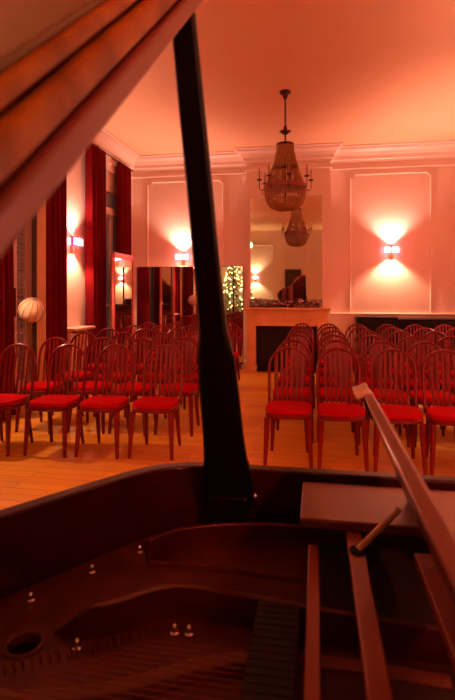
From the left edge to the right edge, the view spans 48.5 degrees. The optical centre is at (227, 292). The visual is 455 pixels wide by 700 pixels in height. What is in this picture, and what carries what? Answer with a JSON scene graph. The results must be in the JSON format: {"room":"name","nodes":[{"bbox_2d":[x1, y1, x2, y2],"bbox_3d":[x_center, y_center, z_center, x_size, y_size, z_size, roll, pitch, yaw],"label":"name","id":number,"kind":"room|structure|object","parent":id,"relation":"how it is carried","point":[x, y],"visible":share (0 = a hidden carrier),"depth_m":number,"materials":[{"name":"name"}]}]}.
{"room":"music room","nodes":[
{"label":"music room","id":0,"kind":"room"},
{"bbox_2d":[35,152,131,373],"bbox_3d":[-3.088,-0.620,3.935,0.250,4.120,12.500,0,0,10],"label":"wall","id":1,"kind":"structure","parent":0,"point":[76,175],"depth_m":7.71,"materials":[{"name":"paint"}]},
{"bbox_2d":[13,216,36,407],"bbox_3d":[-2.680,-0.360,6.178,0.190,3.600,1.440,0,0,10],"label":"window","id":2,"kind":"structure","parent":1,"relation":"in","point":[29,231],"depth_m":6.51,"materials":[{"name":"clear glass"}]},
{"bbox_2d":[17,216,34,378],"bbox_3d":[-2.684,-0.010,6.564,0.050,2.700,0.600,0,0,10],"label":"shutter","id":3,"kind":"object","parent":2,"relation":"attached to","point":[33,220],"depth_m":6.59,"materials":[{"name":"wood"}]},
{"bbox_2d":[70,236,82,252],"bbox_3d":[-2.271,-0.722,7.528,0.135,0.257,0.290,0,0,10],"label":"wall lamp","id":4,"kind":"object","parent":1,"relation":"attached to","point":[76,242],"visible":1,"depth_m":7.50,"materials":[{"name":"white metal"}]},
{"bbox_2d":[106,171,115,352],"bbox_3d":[-2.174,-0.360,8.831,0.100,3.600,1.440,0,0,10],"label":"window","id":5,"kind":"structure","parent":1,"relation":"in","point":[110,178],"depth_m":9.13,"materials":[{"name":"clear glass"}]},
{"bbox_2d":[93,128,454,171],"bbox_3d":[0.158,-2.545,3.373,6.340,0.270,12.500,0,0,10],"label":"trim","id":6,"kind":"structure","parent":1,"relation":"attached to","point":[337,152],"depth_m":9.22,"materials":[{"name":"paint"}]},
{"bbox_2d":[106,160,454,178],"bbox_3d":[0.158,-2.300,3.373,6.340,0.036,12.500,0,0,10],"label":"trim","id":7,"kind":"structure","parent":1,"relation":"attached to","point":[108,162],"depth_m":9.29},
{"bbox_3d":[-2.544,-2.372,6.134,0.172,0.044,2.082,0,0,10],"label":"curtain rod","id":8,"kind":"object","parent":1,"relation":"attached to","visible":0},
{"bbox_2d":[0,245,15,419],"bbox_3d":[-2.587,-0.493,5.534,0.221,3.806,0.668,0,0,10],"label":"curtain","id":9,"kind":"object","parent":8,"relation":"hanging from","point":[7,329],"visible":0.27,"depth_m":5.72,"materials":[{"name":"red fabric"}]},
{"bbox_2d":[37,175,67,397],"bbox_3d":[-2.371,-0.493,6.771,0.218,3.806,0.734,0,0,10],"label":"curtain","id":10,"kind":"object","parent":8,"relation":"hanging from","point":[52,216],"visible":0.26,"depth_m":6.77,"materials":[{"name":"red fabric"}]},
{"bbox_3d":[-2.083,-2.372,8.795,0.172,0.044,2.082,0,0,10],"label":"curtain rod","id":11,"kind":"object","parent":1,"relation":"attached to","visible":0},
{"bbox_2d":[85,142,106,380],"bbox_3d":[-2.119,-0.493,8.193,0.221,3.806,0.669,0,0,10],"label":"curtain","id":12,"kind":"object","parent":11,"relation":"hanging from","point":[95,158],"visible":0.77,"depth_m":8.01,"materials":[{"name":"red fabric"}]},
{"bbox_2d":[115,161,131,255],"bbox_3d":[-1.914,-0.493,9.413,0.219,3.806,0.627,0,0,10],"label":"curtain","id":13,"kind":"object","parent":11,"relation":"hanging from","point":[123,173],"visible":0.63,"depth_m":9.20,"materials":[{"name":"red fabric"}]},
{"bbox_2d":[0,368,454,509],"bbox_3d":[0.060,1.490,3.390,6.940,0.100,12.900,0,0,10],"label":"floor","id":14,"kind":"structure","parent":0,"point":[44,471],"depth_m":4.65,"materials":[{"name":"brown wood"}]},
{"bbox_2d":[0,343,35,456],"bbox_3d":[-2.080,0.966,4.712,0.408,0.953,0.486,0,0,11],"label":"bentwood chair","id":15,"kind":"object","parent":14,"relation":"on","point":[8,402],"visible":0.96,"depth_m":4.85,"materials":[{"name":"brown wood"}]},
{"bbox_2d":[0,394,27,406],"bbox_3d":[-2.086,0.987,4.680,0.387,0.042,0.397,0,0,11],"label":"cushion","id":16,"kind":"object","parent":15,"relation":"on","point":[6,400],"depth_m":4.63,"materials":[{"name":"red fabric"}]},
{"bbox_2d":[17,297,44,418],"bbox_3d":[-2.295,0.744,5.909,0.303,1.392,0.305,0,0,10],"label":"globe lamp","id":17,"kind":"object","parent":14,"relation":"on","point":[31,310],"visible":0.94,"depth_m":5.82,"materials":[{"name":"beige paper"}]},
{"bbox_2d":[15,337,69,433],"bbox_3d":[-1.958,0.966,5.420,0.408,0.953,0.486,0,0,11],"label":"bentwood chair","id":18,"kind":"object","parent":14,"relation":"on","point":[40,387],"visible":0.66,"depth_m":5.56,"materials":[{"name":"brown wood"}]},
{"bbox_2d":[22,381,61,390],"bbox_3d":[-1.964,0.987,5.388,0.387,0.042,0.397,0,0,11],"label":"cushion","id":19,"kind":"object","parent":18,"relation":"on","point":[38,385],"depth_m":5.28,"materials":[{"name":"red fabric"}]},
{"bbox_2d":[23,343,86,457],"bbox_3d":[-1.573,0.966,4.669,0.408,0.953,0.486,0,0,9],"label":"bentwood chair","id":20,"kind":"object","parent":14,"relation":"on","point":[48,403],"visible":0.96,"depth_m":4.77,"materials":[{"name":"brown wood"}]},
{"bbox_2d":[29,394,79,407],"bbox_3d":[-1.578,0.987,4.637,0.387,0.042,0.397,0,0,9],"label":"cushion","id":21,"kind":"object","parent":20,"relation":"on","point":[55,400],"depth_m":4.54,"materials":[{"name":"red fabric"}]},
{"bbox_2d":[52,332,98,415],"bbox_3d":[-1.844,0.966,6.156,0.408,0.953,0.486,0,0,10],"label":"bentwood chair","id":22,"kind":"object","parent":14,"relation":"on","point":[81,373],"visible":0.46,"depth_m":6.31,"materials":[{"name":"brown wood"}]},
{"bbox_2d":[56,371,92,378],"bbox_3d":[-1.849,0.987,6.124,0.387,0.042,0.397,0,0,10],"label":"cushion","id":23,"kind":"object","parent":22,"relation":"on","point":[81,373],"depth_m":6.02,"materials":[{"name":"red fabric"}]},
{"bbox_2d":[67,326,95,384],"bbox_3d":[-2.214,0.973,7.488,0.260,0.935,0.640,0,0,10],"label":"radiator","id":24,"kind":"object","parent":14,"relation":"on","point":[70,334],"visible":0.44,"depth_m":7.35,"materials":[{"name":"metal"}]},
{"bbox_2d":[67,326,95,330],"bbox_3d":[-2.214,0.522,7.488,0.260,0.035,0.640,0,0,10],"label":"shelf","id":25,"kind":"object","parent":24,"relation":"attached to","point":[76,328],"depth_m":7.39,"materials":[{"name":"paint"}]},
{"bbox_2d":[67,337,117,433],"bbox_3d":[-1.425,0.966,5.415,0.408,0.953,0.486,0,0,8],"label":"bentwood chair","id":26,"kind":"object","parent":14,"relation":"on","point":[89,386],"visible":0.53,"depth_m":5.55,"materials":[{"name":"brown wood"}]},
{"bbox_2d":[73,381,113,390],"bbox_3d":[-1.430,0.987,5.383,0.387,0.042,0.397,0,0,8],"label":"cushion","id":27,"kind":"object","parent":26,"relation":"on","point":[89,386],"depth_m":5.28,"materials":[{"name":"red fabric"}]},
{"bbox_2d":[74,344,134,459],"bbox_3d":[-1.106,0.966,4.634,0.408,0.953,0.486,0,0,9],"label":"bentwood chair","id":28,"kind":"object","parent":14,"relation":"on","point":[102,403],"visible":0.97,"depth_m":4.73,"materials":[{"name":"brown wood"}]},
{"bbox_2d":[80,395,128,408],"bbox_3d":[-1.111,0.987,4.602,0.387,0.042,0.397,0,0,9],"label":"cushion","id":29,"kind":"object","parent":28,"relation":"on","point":[100,401],"depth_m":4.50,"materials":[{"name":"red fabric"}]},
{"bbox_2d":[88,328,120,395],"bbox_3d":[-1.711,0.966,6.862,0.408,0.953,0.486,0,0,10],"label":"bentwood chair","id":30,"kind":"object","parent":14,"relation":"on","point":[106,329],"visible":0.31,"depth_m":7.05,"materials":[{"name":"brown wood"}]},
{"bbox_2d":[88,363,115,369],"bbox_3d":[-1.717,0.987,6.831,0.387,0.042,0.397,0,0,10],"label":"cushion","id":31,"kind":"object","parent":30,"relation":"on","point":[92,363],"depth_m":6.73,"materials":[{"name":"red fabric"}]},
{"bbox_2d":[93,332,137,417],"bbox_3d":[-1.331,0.966,6.083,0.408,0.953,0.486,0,0,8],"label":"bentwood chair","id":32,"kind":"object","parent":14,"relation":"on","point":[121,333],"visible":0.3,"depth_m":6.24,"materials":[{"name":"brown wood"}]},
{"bbox_2d":[99,372,129,379],"bbox_3d":[-1.336,0.987,6.051,0.387,0.042,0.397,0,0,8],"label":"cushion","id":33,"kind":"object","parent":32,"relation":"on","point":[128,373],"depth_m":5.92,"materials":[{"name":"red fabric"}]},
{"bbox_2d":[112,252,137,374],"bbox_3d":[-1.762,0.390,8.562,0.280,2.100,0.950,0,0,9],"label":"mirror","id":34,"kind":"object","parent":14,"relation":"on","point":[122,264],"visible":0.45,"depth_m":8.50,"materials":[{"name":"clear glass"}]},
{"bbox_2d":[114,325,144,373],"bbox_3d":[-1.487,0.966,7.546,0.408,0.953,0.486,0,0,11],"label":"bentwood chair","id":35,"kind":"object","parent":14,"relation":"on","point":[135,326],"visible":0.2,"depth_m":7.74,"materials":[{"name":"brown wood"}]},
{"bbox_2d":[108,337,158,435],"bbox_3d":[-0.976,0.966,5.350,0.408,0.953,0.486,0,0,11],"label":"bentwood chair","id":36,"kind":"object","parent":14,"relation":"on","point":[137,391],"visible":0.62,"depth_m":5.48,"materials":[{"name":"brown wood"}]},
{"bbox_2d":[113,382,153,391],"bbox_3d":[-0.983,0.987,5.318,0.387,0.042,0.397,0,0,11],"label":"cushion","id":37,"kind":"object","parent":36,"relation":"on","point":[137,385],"depth_m":5.22,"materials":[{"name":"red fabric"}]},
{"bbox_2d":[118,328,157,383],"bbox_3d":[-1.200,0.966,6.832,0.408,0.953,0.486,0,0,11],"label":"bentwood chair","id":38,"kind":"object","parent":14,"relation":"on","point":[142,329],"visible":0.34,"depth_m":7.01,"materials":[{"name":"brown wood"}]},
{"bbox_2d":[127,363,153,369],"bbox_3d":[-1.206,0.987,6.801,0.387,0.042,0.397,0,0,11],"label":"cushion","id":39,"kind":"object","parent":38,"relation":"on","point":[137,363],"depth_m":6.68,"materials":[{"name":"red fabric"}]},
{"bbox_2d":[137,267,170,350],"bbox_3d":[-1.427,0.465,9.818,0.696,1.950,0.280,0,0,10],"label":"mirror","id":40,"kind":"object","parent":14,"relation":"on","point":[153,283],"visible":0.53,"depth_m":9.81,"materials":[{"name":"clear glass"}]},
{"bbox_2d":[134,332,176,418],"bbox_3d":[-0.853,0.966,6.049,0.408,0.953,0.486,0,0,11],"label":"bentwood chair","id":41,"kind":"object","parent":14,"relation":"on","point":[161,333],"visible":0.29,"depth_m":6.21,"materials":[{"name":"brown wood"}]},
{"bbox_2d":[137,372,171,380],"bbox_3d":[-0.859,0.987,6.017,0.387,0.042,0.397,0,0,11],"label":"cushion","id":42,"kind":"object","parent":41,"relation":"on","point":[162,377],"depth_m":5.89,"materials":[{"name":"red fabric"}]},
{"bbox_2d":[128,344,183,460],"bbox_3d":[-0.636,0.966,4.598,0.408,0.953,0.486,0,0,8],"label":"bentwood chair","id":43,"kind":"object","parent":14,"relation":"on","point":[159,404],"visible":1,"depth_m":4.71,"materials":[{"name":"brown wood"}]},
{"bbox_2d":[132,396,178,409],"bbox_3d":[-0.641,0.987,4.566,0.387,0.042,0.397,0,0,8],"label":"cushion","id":44,"kind":"object","parent":43,"relation":"on","point":[148,402],"depth_m":4.46,"materials":[{"name":"red fabric"}]},
{"bbox_2d":[140,325,171,384],"bbox_3d":[-1.066,0.966,7.533,0.408,0.953,0.486,0,0,11],"label":"bentwood chair","id":45,"kind":"object","parent":14,"relation":"on","point":[159,326],"visible":0.24,"depth_m":7.73,"materials":[{"name":"brown wood"}]},
{"bbox_2d":[154,338,199,436],"bbox_3d":[-0.508,0.966,5.326,0.408,0.953,0.486,0,0,10],"label":"bentwood chair","id":46,"kind":"object","parent":14,"relation":"on","point":[189,389],"visible":0.74,"depth_m":5.43,"materials":[{"name":"brown wood"}]},
{"bbox_2d":[158,382,197,392],"bbox_3d":[-0.513,0.987,5.294,0.387,0.042,0.397,0,0,10],"label":"cushion","id":47,"kind":"object","parent":46,"relation":"on","point":[188,387],"depth_m":5.17,"materials":[{"name":"red fabric"}]},
{"bbox_2d":[163,328,190,404],"bbox_3d":[-0.736,0.966,6.780,0.408,0.953,0.486,0,0,12],"label":"bentwood chair","id":48,"kind":"object","parent":14,"relation":"on","point":[176,329],"visible":0.27,"depth_m":6.96,"materials":[{"name":"brown wood"}]},
{"bbox_2d":[163,364,184,370],"bbox_3d":[-0.743,0.987,6.749,0.387,0.042,0.397,0,0,12],"label":"cushion","id":49,"kind":"object","parent":48,"relation":"on","point":[163,364],"depth_m":6.58,"materials":[{"name":"red fabric"}]},
{"bbox_2d":[171,266,198,350],"bbox_3d":[-0.737,0.465,9.698,0.696,1.950,0.280,0,0,10],"label":"mirror","id":50,"kind":"object","parent":14,"relation":"on","point":[183,291],"visible":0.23,"depth_m":9.71,"materials":[{"name":"clear glass"}]},
{"bbox_2d":[173,333,198,417],"bbox_3d":[-0.398,0.966,6.029,0.408,0.953,0.486,0,0,8],"label":"bentwood chair","id":51,"kind":"object","parent":14,"relation":"on","point":[195,334],"visible":0.3,"depth_m":6.20,"materials":[{"name":"brown wood"}]},
{"bbox_2d":[178,372,197,380],"bbox_3d":[-0.402,0.987,5.997,0.387,0.042,0.397,0,0,8],"label":"cushion","id":52,"kind":"object","parent":51,"relation":"on","point":[195,373],"depth_m":5.85,"materials":[{"name":"red fabric"}]},
{"bbox_2d":[0,0,454,699],"bbox_3d":[0.018,0.405,0.498,2.336,2.070,1.593,0,0,10],"label":"grand piano","id":53,"kind":"object","parent":14,"relation":"on","point":[223,576],"visible":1,"depth_m":0.89,"materials":[{"name":"brown wood"}]},
{"bbox_2d":[349,545,366,555],"bbox_3d":[0.240,0.473,0.928,0.032,0.004,0.030,0,0,10],"label":"socket","id":54,"kind":"object","parent":53,"relation":"attached to","point":[354,550],"depth_m":0.92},
{"bbox_2d":[221,266,242,369],"bbox_3d":[-0.046,0.465,9.586,0.696,1.950,0.280,0,0,9],"label":"mirror","id":55,"kind":"object","parent":14,"relation":"on","point":[232,276],"visible":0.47,"depth_m":9.55,"materials":[{"name":"clear glass"}]},
{"bbox_2d":[227,322,240,379],"bbox_3d":[-0.005,0.966,8.199,0.408,0.953,0.486,0,0,12],"label":"bentwood chair","id":56,"kind":"object","parent":14,"relation":"on","point":[237,354],"visible":0.3,"depth_m":8.33,"materials":[{"name":"brown wood"}]},
{"bbox_2d":[243,307,330,372],"bbox_3d":[1.100,0.853,9.309,1.570,1.175,0.460,0,0,10],"label":"fireplace","id":57,"kind":"object","parent":14,"relation":"on","point":[267,327],"visible":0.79,"depth_m":9.23,"materials":[{"name":"stone"}]},
{"bbox_2d":[249,298,322,307],"bbox_3d":[1.058,0.187,9.202,1.352,0.196,0.241,0,0,10],"label":"garland","id":58,"kind":"object","parent":57,"relation":"on","point":[280,302],"visible":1,"depth_m":9.16,"materials":[{"name":"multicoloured plant"}]},
{"bbox_2d":[243,307,330,310],"bbox_3d":[1.084,0.292,9.215,1.570,0.055,0.270,0,0,10],"label":"mantel shelf","id":59,"kind":"object","parent":57,"relation":"attached to","point":[246,308],"depth_m":9.13,"materials":[{"name":"stone"}]},
{"bbox_2d":[263,346,312,467],"bbox_3d":[0.535,0.966,4.396,0.408,0.953,0.486,0,0,9],"label":"bentwood chair","id":60,"kind":"object","parent":14,"relation":"on","point":[292,410],"visible":0.99,"depth_m":4.49,"materials":[{"name":"brown wood"}]},
{"bbox_2d":[266,401,311,414],"bbox_3d":[0.530,0.987,4.364,0.387,0.042,0.397,0,0,9],"label":"cushion","id":61,"kind":"object","parent":60,"relation":"on","point":[273,407],"depth_m":4.25,"materials":[{"name":"red fabric"}]},
{"bbox_2d":[272,339,313,443],"bbox_3d":[0.658,0.966,5.089,0.408,0.953,0.486,0,0,8],"label":"bentwood chair","id":62,"kind":"object","parent":14,"relation":"on","point":[305,389],"visible":0.55,"depth_m":5.23,"materials":[{"name":"brown wood"}]},
{"bbox_2d":[273,386,311,397],"bbox_3d":[0.653,0.987,5.057,0.387,0.042,0.397,0,0,8],"label":"cushion","id":63,"kind":"object","parent":62,"relation":"on","point":[305,390],"depth_m":4.95,"materials":[{"name":"red fabric"}]},
{"bbox_2d":[278,334,313,400],"bbox_3d":[0.788,0.966,5.848,0.408,0.953,0.486,0,0,12],"label":"bentwood chair","id":64,"kind":"object","parent":14,"relation":"on","point":[292,335],"visible":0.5,"depth_m":5.99,"materials":[{"name":"brown wood"}]},
{"bbox_2d":[278,375,308,383],"bbox_3d":[0.782,0.987,5.816,0.387,0.042,0.397,0,0,12],"label":"cushion","id":65,"kind":"object","parent":64,"relation":"on","point":[284,376],"depth_m":5.70,"materials":[{"name":"red fabric"}]},
{"bbox_2d":[283,329,314,408],"bbox_3d":[0.928,0.966,6.549,0.408,0.953,0.486,0,0,9],"label":"bentwood chair","id":66,"kind":"object","parent":14,"relation":"on","point":[294,331],"visible":0.4,"depth_m":6.70,"materials":[{"name":"brown wood"}]},
{"bbox_2d":[284,366,313,373],"bbox_3d":[0.922,0.987,6.517,0.387,0.042,0.397,0,0,9],"label":"cushion","id":67,"kind":"object","parent":66,"relation":"on","point":[288,366],"depth_m":6.39,"materials":[{"name":"red fabric"}]},
{"bbox_2d":[287,326,313,366],"bbox_3d":[1.046,0.966,7.292,0.408,0.953,0.486,0,0,9],"label":"bentwood chair","id":68,"kind":"object","parent":14,"relation":"on","point":[298,327],"visible":0.24,"depth_m":7.49,"materials":[{"name":"brown wood"}]},
{"bbox_2d":[316,326,343,395],"bbox_3d":[1.475,0.966,7.222,0.408,0.953,0.486,0,0,11],"label":"bentwood chair","id":69,"kind":"object","parent":14,"relation":"on","point":[328,327],"visible":0.27,"depth_m":7.42,"materials":[{"name":"brown wood"}]},
{"bbox_2d":[318,330,349,376],"bbox_3d":[1.357,0.966,6.456,0.408,0.953,0.486,0,0,12],"label":"bentwood chair","id":70,"kind":"object","parent":14,"relation":"on","point":[329,331],"visible":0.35,"depth_m":6.64,"materials":[{"name":"brown wood"}]},
{"bbox_2d":[320,367,349,374],"bbox_3d":[1.351,0.987,6.425,0.387,0.042,0.397,0,0,12],"label":"cushion","id":71,"kind":"object","parent":70,"relation":"on","point":[321,368],"depth_m":6.30,"materials":[{"name":"red fabric"}]},
{"bbox_2d":[318,334,353,402],"bbox_3d":[1.226,0.966,5.734,0.408,0.953,0.486,0,0,10],"label":"bentwood chair","id":72,"kind":"object","parent":14,"relation":"on","point":[334,335],"visible":0.36,"depth_m":5.91,"materials":[{"name":"brown wood"}]},
{"bbox_2d":[320,376,353,384],"bbox_3d":[1.220,0.987,5.702,0.387,0.042,0.397,0,0,10],"label":"cushion","id":73,"kind":"object","parent":72,"relation":"on","point":[322,377],"depth_m":5.58,"materials":[{"name":"red fabric"}]},
{"bbox_2d":[317,340,359,444],"bbox_3d":[1.103,0.966,5.059,0.408,0.953,0.486,0,0,10],"label":"bentwood chair","id":74,"kind":"object","parent":14,"relation":"on","point":[321,389],"visible":0.52,"depth_m":5.20,"materials":[{"name":"brown wood"}]},
{"bbox_2d":[319,387,355,397],"bbox_3d":[1.097,0.987,5.027,0.387,0.042,0.397,0,0,10],"label":"cushion","id":75,"kind":"object","parent":74,"relation":"on","point":[321,389],"depth_m":4.91,"materials":[{"name":"red fabric"}]},
{"bbox_2d":[316,347,368,470],"bbox_3d":[0.966,0.966,4.321,0.408,0.953,0.486,0,0,8],"label":"bentwood chair","id":76,"kind":"object","parent":14,"relation":"on","point":[327,411],"visible":0.96,"depth_m":4.42,"materials":[{"name":"brown wood"}]},
{"bbox_2d":[318,402,365,416],"bbox_3d":[0.962,0.987,4.289,0.387,0.042,0.397,0,0,8],"label":"cushion","id":77,"kind":"object","parent":76,"relation":"on","point":[327,409],"depth_m":4.19,"materials":[{"name":"red fabric"}]},
{"bbox_2d":[345,324,368,360],"bbox_3d":[2.045,0.966,7.851,0.408,0.953,0.486,0,0,8],"label":"bentwood chair","id":78,"kind":"object","parent":14,"relation":"on","point":[353,325],"visible":0.23,"depth_m":8.06,"materials":[{"name":"brown wood"}]},
{"bbox_2d":[347,327,375,370],"bbox_3d":[1.900,0.966,7.109,0.408,0.953,0.486,0,0,10],"label":"bentwood chair","id":79,"kind":"object","parent":14,"relation":"on","point":[356,328],"visible":0.22,"depth_m":7.31,"materials":[{"name":"brown wood"}]},
{"bbox_2d":[352,330,383,385],"bbox_3d":[1.803,0.966,6.418,0.408,0.953,0.486,0,0,11],"label":"bentwood chair","id":80,"kind":"object","parent":14,"relation":"on","point":[365,331],"visible":0.2,"depth_m":6.61,"materials":[{"name":"brown wood"}]},
{"bbox_2d":[361,367,383,374],"bbox_3d":[1.796,0.987,6.386,0.387,0.042,0.397,0,0,11],"label":"cushion","id":81,"kind":"object","parent":80,"relation":"on","point":[361,367],"depth_m":6.23,"materials":[{"name":"red fabric"}]},
{"bbox_2d":[355,335,397,426],"bbox_3d":[1.654,0.966,5.669,0.408,0.953,0.486,0,0,7],"label":"bentwood chair","id":82,"kind":"object","parent":14,"relation":"on","point":[367,336],"visible":0.46,"depth_m":5.83,"materials":[{"name":"brown wood"}]},
{"bbox_2d":[357,377,393,386],"bbox_3d":[1.650,0.987,5.637,0.387,0.042,0.397,0,0,7],"label":"cushion","id":83,"kind":"object","parent":82,"relation":"on","point":[362,378],"depth_m":5.52,"materials":[{"name":"red fabric"}]},
{"bbox_2d":[355,316,397,354],"bbox_3d":[2.646,0.930,9.003,0.692,1.020,0.455,0,0,10],"label":"sideboard","id":84,"kind":"object","parent":14,"relation":"on","point":[372,323],"visible":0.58,"depth_m":8.81,"materials":[{"name":"black paint"}]},
{"bbox_2d":[363,340,409,447],"bbox_3d":[1.556,0.966,4.981,0.408,0.953,0.486,0,0,12],"label":"bentwood chair","id":85,"kind":"object","parent":14,"relation":"on","point":[376,390],"visible":0.5,"depth_m":5.11,"materials":[{"name":"brown wood"}]},
{"bbox_2d":[369,388,405,399],"bbox_3d":[1.549,0.987,4.949,0.387,0.042,0.397,0,0,12],"label":"cushion","id":86,"kind":"object","parent":85,"relation":"on","point":[376,390],"depth_m":4.82,"materials":[{"name":"red fabric"}]},
{"bbox_2d":[379,327,409,368],"bbox_3d":[2.339,0.966,7.027,0.408,0.953,0.486,0,0,10],"label":"bentwood chair","id":87,"kind":"object","parent":14,"relation":"on","point":[391,328],"visible":0.2,"depth_m":7.24,"materials":[{"name":"brown wood"}]},
{"bbox_2d":[370,348,426,474],"bbox_3d":[1.419,0.966,4.242,0.408,0.953,0.486,0,0,12],"label":"bentwood chair","id":88,"kind":"object","parent":14,"relation":"on","point":[412,416],"visible":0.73,"depth_m":4.35,"materials":[{"name":"brown wood"}]},
{"bbox_2d":[380,404,422,419],"bbox_3d":[1.413,0.987,4.211,0.387,0.042,0.397,0,0,12],"label":"cushion","id":89,"kind":"object","parent":88,"relation":"on","point":[393,412],"depth_m":4.09,"materials":[{"name":"red fabric"}]},
{"bbox_2d":[386,331,423,411],"bbox_3d":[2.221,0.966,6.340,0.408,0.953,0.486,0,0,8],"label":"bentwood chair","id":90,"kind":"object","parent":14,"relation":"on","point":[395,332],"visible":0.29,"depth_m":6.52,"materials":[{"name":"brown wood"}]},
{"bbox_2d":[392,368,418,375],"bbox_3d":[2.217,0.987,6.309,0.387,0.042,0.397,0,0,8],"label":"cushion","id":91,"kind":"object","parent":90,"relation":"on","point":[392,368],"depth_m":6.22,"materials":[{"name":"red fabric"}]},
{"bbox_2d":[403,324,428,362],"bbox_3d":[2.909,0.966,7.711,0.408,0.953,0.486,0,0,10],"label":"bentwood chair","id":92,"kind":"object","parent":14,"relation":"on","point":[413,325],"visible":0.16,"depth_m":7.91,"materials":[{"name":"brown wood"}]},
{"bbox_2d":[397,335,440,428],"bbox_3d":[2.107,0.966,5.593,0.408,0.953,0.486,0,0,8],"label":"bentwood chair","id":93,"kind":"object","parent":14,"relation":"on","point":[411,380],"visible":0.42,"depth_m":5.76,"materials":[{"name":"brown wood"}]},
{"bbox_2d":[399,378,436,387],"bbox_3d":[2.103,0.987,5.561,0.387,0.042,0.397,0,0,8],"label":"cushion","id":94,"kind":"object","parent":93,"relation":"on","point":[411,380],"depth_m":5.46,"materials":[{"name":"red fabric"}]},
{"bbox_2d":[398,318,454,354],"bbox_3d":[3.582,0.945,8.841,1.192,0.990,0.455,0,0,10],"label":"sideboard","id":95,"kind":"object","parent":14,"relation":"on","point":[432,323],"visible":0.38,"depth_m":8.67,"materials":[{"name":"black paint"}]},
{"bbox_2d":[412,327,440,368],"bbox_3d":[2.769,0.966,6.949,0.408,0.953,0.486,0,0,11],"label":"bentwood chair","id":96,"kind":"object","parent":14,"relation":"on","point":[420,329],"visible":0.2,"depth_m":7.15,"materials":[{"name":"brown wood"}]},
{"bbox_2d":[407,341,454,446],"bbox_3d":[1.976,0.966,4.912,0.408,0.953,0.486,0,0,10],"label":"bentwood chair","id":97,"kind":"object","parent":14,"relation":"on","point":[411,392],"visible":0.66,"depth_m":5.05,"materials":[{"name":"brown wood"}]},
{"bbox_2d":[409,390,453,401],"bbox_3d":[1.970,0.987,4.880,0.387,0.042,0.397,0,0,10],"label":"cushion","id":98,"kind":"object","parent":97,"relation":"on","point":[411,392],"depth_m":4.77,"materials":[{"name":"red fabric"}]},
{"bbox_2d":[420,331,452,405],"bbox_3d":[2.643,0.966,6.280,0.408,0.953,0.486,0,0,8],"label":"bentwood chair","id":99,"kind":"object","parent":14,"relation":"on","point":[432,332],"visible":0.31,"depth_m":6.48,"materials":[{"name":"brown wood"}]},
{"bbox_2d":[426,369,452,376],"bbox_3d":[2.638,0.987,6.248,0.387,0.042,0.397,0,0,8],"label":"cushion","id":100,"kind":"object","parent":99,"relation":"on","point":[426,369],"depth_m":6.17,"materials":[{"name":"red fabric"}]},
{"bbox_2d":[422,349,454,474],"bbox_3d":[1.845,0.966,4.168,0.408,0.953,0.486,0,0,12],"label":"bentwood chair","id":101,"kind":"object","parent":14,"relation":"on","point":[443,415],"visible":0.98,"depth_m":4.32,"materials":[{"name":"brown wood"}]},
{"bbox_2d":[426,406,454,421],"bbox_3d":[1.839,0.987,4.137,0.387,0.042,0.397,0,0,12],"label":"cushion","id":102,"kind":"object","parent":101,"relation":"on","point":[433,413],"depth_m":4.07,"materials":[{"name":"red fabric"}]},
{"bbox_2d":[434,336,454,429],"bbox_3d":[2.513,0.966,5.528,0.408,0.953,0.486,0,0,8],"label":"bentwood chair","id":103,"kind":"object","parent":14,"relation":"on","point":[446,337],"visible":0.32,"depth_m":5.72,"materials":[{"name":"brown wood"}]},
{"bbox_2d":[440,379,453,388],"bbox_3d":[2.508,0.987,5.496,0.387,0.042,0.397,0,0,8],"label":"cushion","id":104,"kind":"object","parent":103,"relation":"on","point":[452,383],"depth_m":5.45,"materials":[{"name":"red fabric"}]},
{"bbox_2d":[104,0,454,154],"bbox_3d":[0.060,-2.730,3.390,6.940,0.100,12.900,0,0,10],"label":"ceiling","id":105,"kind":"structure","parent":0,"point":[356,72],"depth_m":6.25,"materials":[{"name":"paint"}]},
{"bbox_2d":[257,89,313,211],"bbox_3d":[0.768,-1.885,6.718,0.709,1.590,0.707,0,0,-24],"label":"chandelier","id":106,"kind":"object","parent":105,"relation":"hanging from","point":[285,153],"visible":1,"depth_m":6.58,"materials":[{"name":"brown metal"}]},
{"bbox_2d":[264,184,306,211],"bbox_3d":[0.767,-1.242,6.718,0.567,0.297,0.568,0,0,10],"label":"basket","id":107,"kind":"object","parent":106,"relation":"on","point":[291,202],"depth_m":6.54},
{"bbox_2d":[246,161,330,364],"bbox_3d":[1.134,-0.620,9.445,1.550,4.120,0.200,0,0,10],"label":"wall","id":108,"kind":"structure","parent":0,"point":[321,183],"depth_m":9.26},
{"bbox_2d":[249,193,323,306],"bbox_3d":[1.078,-0.780,9.326,1.380,2.070,0.034,0,0,9],"label":"mirror","id":109,"kind":"object","parent":108,"relation":"attached to","point":[286,249],"visible":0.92,"depth_m":9.33,"materials":[{"name":"clear glass"}]},
{"bbox_2d":[132,158,454,359],"bbox_3d":[1.144,-0.620,9.646,6.940,4.120,0.200,0,0,10],"label":"wall","id":110,"kind":"structure","parent":0,"point":[387,209],"depth_m":9.30,"materials":[{"name":"paint"}]},
{"bbox_2d":[147,179,223,266],"bbox_3d":[-0.834,-0.875,9.888,1.551,2.666,0.036,0,0,10],"label":"trim","id":111,"kind":"structure","parent":110,"relation":"attached to","point":[212,179],"depth_m":9.75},
{"bbox_2d":[349,171,431,317],"bbox_3d":[2.969,-0.875,9.229,1.451,2.666,0.036,0,0,10],"label":"trim","id":112,"kind":"structure","parent":110,"relation":"attached to","point":[428,173],"depth_m":9.18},
{"bbox_2d":[383,245,399,258],"bbox_3d":[2.967,-0.742,9.161,0.290,0.257,0.135,0,0,10],"label":"wall lamp","id":113,"kind":"object","parent":110,"relation":"attached to","point":[390,249],"visible":1,"depth_m":9.12,"materials":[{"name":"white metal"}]},
{"bbox_2d":[331,312,454,314],"bbox_3d":[3.128,0.380,9.178,2.470,0.040,0.045,0,0,10],"label":"trim","id":114,"kind":"structure","parent":110,"relation":"attached to","point":[332,313],"depth_m":9.20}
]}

